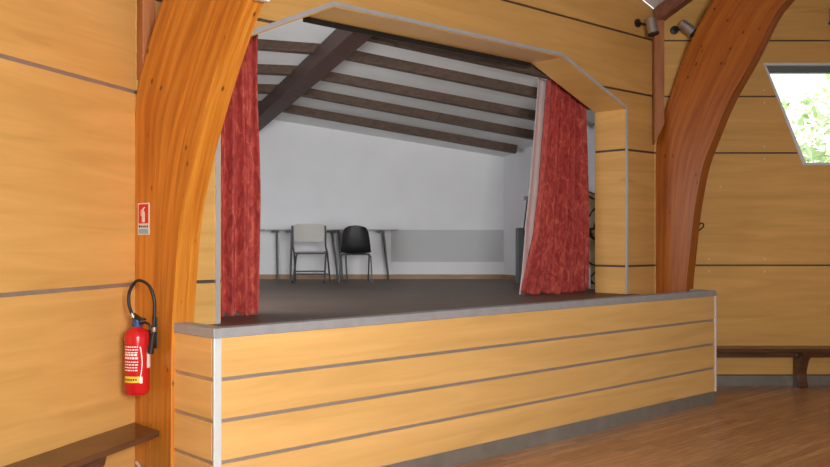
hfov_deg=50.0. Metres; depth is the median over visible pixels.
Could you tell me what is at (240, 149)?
stage curtain
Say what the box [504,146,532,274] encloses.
wall
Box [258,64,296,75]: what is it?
beam
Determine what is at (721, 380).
baseboard
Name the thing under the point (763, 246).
wall
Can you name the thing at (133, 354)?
label
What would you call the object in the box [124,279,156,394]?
fire extinguisher
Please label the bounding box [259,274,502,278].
baseboard
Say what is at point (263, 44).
beam
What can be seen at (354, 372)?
stage
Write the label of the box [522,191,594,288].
stacked chairs
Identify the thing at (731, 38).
arch
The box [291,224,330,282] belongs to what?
folding chair
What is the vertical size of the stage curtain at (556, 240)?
2.384 m
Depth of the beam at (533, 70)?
9.43 m
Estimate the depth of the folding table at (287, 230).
12.84 m
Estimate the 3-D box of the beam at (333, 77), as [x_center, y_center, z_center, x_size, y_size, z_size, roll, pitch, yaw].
[0.447,-1.644,10.952,3.386,0.709,0.100,0,0,-5]
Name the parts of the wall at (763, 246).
panel, panel, panel, panel, panel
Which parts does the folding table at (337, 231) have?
leg, leg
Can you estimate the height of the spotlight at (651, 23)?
0.224 m
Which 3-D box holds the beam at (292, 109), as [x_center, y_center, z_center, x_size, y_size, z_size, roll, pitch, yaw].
[-0.271,-1.486,12.520,3.448,0.708,0.100,0,0,-3]
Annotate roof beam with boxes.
[653,0,692,20]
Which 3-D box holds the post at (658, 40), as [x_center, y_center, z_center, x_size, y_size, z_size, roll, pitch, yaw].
[2.738,-1.699,10.016,0.112,1.398,0.090,0,0,0]
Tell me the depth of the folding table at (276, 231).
12.84 m
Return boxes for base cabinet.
[516,228,523,283]
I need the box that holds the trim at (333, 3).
[215,1,627,323]
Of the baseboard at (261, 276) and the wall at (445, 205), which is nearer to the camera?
the baseboard at (261, 276)
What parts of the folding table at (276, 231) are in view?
leg, leg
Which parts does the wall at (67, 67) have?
panel, panel, panel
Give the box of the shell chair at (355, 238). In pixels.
[338,225,372,282]
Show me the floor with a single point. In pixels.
(745, 426)
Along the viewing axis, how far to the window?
10.11 m
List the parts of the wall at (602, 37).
panel, panel, panel, panel, panel, panel, panel, panel, panel, panel, panel, panel, panel, panel, panel, panel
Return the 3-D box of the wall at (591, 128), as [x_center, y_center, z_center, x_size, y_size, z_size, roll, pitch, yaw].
[2.295,-0.354,11.164,0.100,2.145,1.390,0,0,-27]
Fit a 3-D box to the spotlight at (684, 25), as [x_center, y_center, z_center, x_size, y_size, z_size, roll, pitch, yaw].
[3.016,-2.292,9.998,0.171,0.212,0.334,0,0,-43]
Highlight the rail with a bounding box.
[303,17,530,66]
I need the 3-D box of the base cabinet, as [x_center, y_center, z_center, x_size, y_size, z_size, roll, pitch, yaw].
[1.560,0.299,12.046,0.360,0.750,0.345,0,0,0]
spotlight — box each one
[634,17,658,36]
[670,19,696,37]
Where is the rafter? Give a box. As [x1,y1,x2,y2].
[258,29,371,130]
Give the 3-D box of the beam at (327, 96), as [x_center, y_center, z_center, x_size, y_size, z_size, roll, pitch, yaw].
[0.033,-1.579,11.705,3.244,0.685,0.100,0,0,-5]
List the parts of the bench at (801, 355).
seat, leg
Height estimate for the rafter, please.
0.806 m
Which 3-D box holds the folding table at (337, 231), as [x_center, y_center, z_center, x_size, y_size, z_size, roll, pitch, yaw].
[-0.723,0.309,12.978,0.945,0.743,0.460,0,0,0]
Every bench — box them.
[3,422,158,466]
[717,346,829,387]
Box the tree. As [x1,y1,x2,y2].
[776,74,829,162]
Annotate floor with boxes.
[452,386,829,466]
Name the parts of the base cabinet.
plate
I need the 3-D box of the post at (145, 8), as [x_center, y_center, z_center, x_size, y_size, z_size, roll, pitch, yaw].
[-1.784,-1.812,5.909,0.090,1.580,0.090,0,0,-43]
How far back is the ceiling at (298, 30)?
10.94 m
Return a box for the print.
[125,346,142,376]
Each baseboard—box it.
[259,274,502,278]
[503,274,515,279]
[717,376,829,385]
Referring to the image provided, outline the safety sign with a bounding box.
[138,203,149,234]
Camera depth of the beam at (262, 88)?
11.68 m
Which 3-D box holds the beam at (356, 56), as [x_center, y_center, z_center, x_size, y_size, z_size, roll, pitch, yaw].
[0.650,-1.751,10.158,3.022,0.660,0.099,0,0,-7]
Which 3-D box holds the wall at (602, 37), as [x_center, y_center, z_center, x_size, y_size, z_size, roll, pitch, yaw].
[0.296,-0.854,8.157,6.210,5.130,0.400,0,0,-43]
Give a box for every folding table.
[260,229,278,280]
[278,229,338,280]
[332,229,397,280]
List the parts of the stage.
panel, panel, panel, panel, corner trim, panel, panel, panel, panel, corner trim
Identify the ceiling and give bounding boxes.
[258,18,594,156]
[644,0,664,7]
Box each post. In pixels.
[137,0,154,79]
[652,20,663,144]
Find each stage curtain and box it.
[220,34,260,316]
[519,77,590,294]
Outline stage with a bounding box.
[174,279,716,466]
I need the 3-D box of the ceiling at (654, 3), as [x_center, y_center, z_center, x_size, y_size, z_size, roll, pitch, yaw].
[4.772,-4.300,2.852,15.949,3.400,13.500,0,0,-43]
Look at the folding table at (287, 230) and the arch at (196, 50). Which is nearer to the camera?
the arch at (196, 50)
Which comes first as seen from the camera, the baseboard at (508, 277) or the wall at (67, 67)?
the wall at (67, 67)
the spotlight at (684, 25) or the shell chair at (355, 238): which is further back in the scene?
the shell chair at (355, 238)
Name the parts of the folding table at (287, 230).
leg, leg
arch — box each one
[135,0,263,466]
[656,0,794,293]
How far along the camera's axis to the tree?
14.98 m
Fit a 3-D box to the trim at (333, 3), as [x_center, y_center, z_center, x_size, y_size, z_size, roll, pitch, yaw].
[0.457,-0.588,8.028,5.077,2.478,0.014,0,0,-43]
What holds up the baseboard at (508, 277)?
attached to the wall at (517, 167)
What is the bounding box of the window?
[763,63,829,164]
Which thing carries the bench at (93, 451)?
on the floor
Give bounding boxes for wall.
[0,0,134,466]
[134,0,654,324]
[259,120,503,273]
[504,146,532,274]
[587,124,594,193]
[653,0,829,375]
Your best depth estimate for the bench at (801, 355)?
9.91 m
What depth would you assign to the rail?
8.13 m
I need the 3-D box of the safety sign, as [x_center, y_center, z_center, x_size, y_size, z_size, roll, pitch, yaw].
[-1.772,-0.095,5.809,0.004,0.208,0.164,0,0,-43]

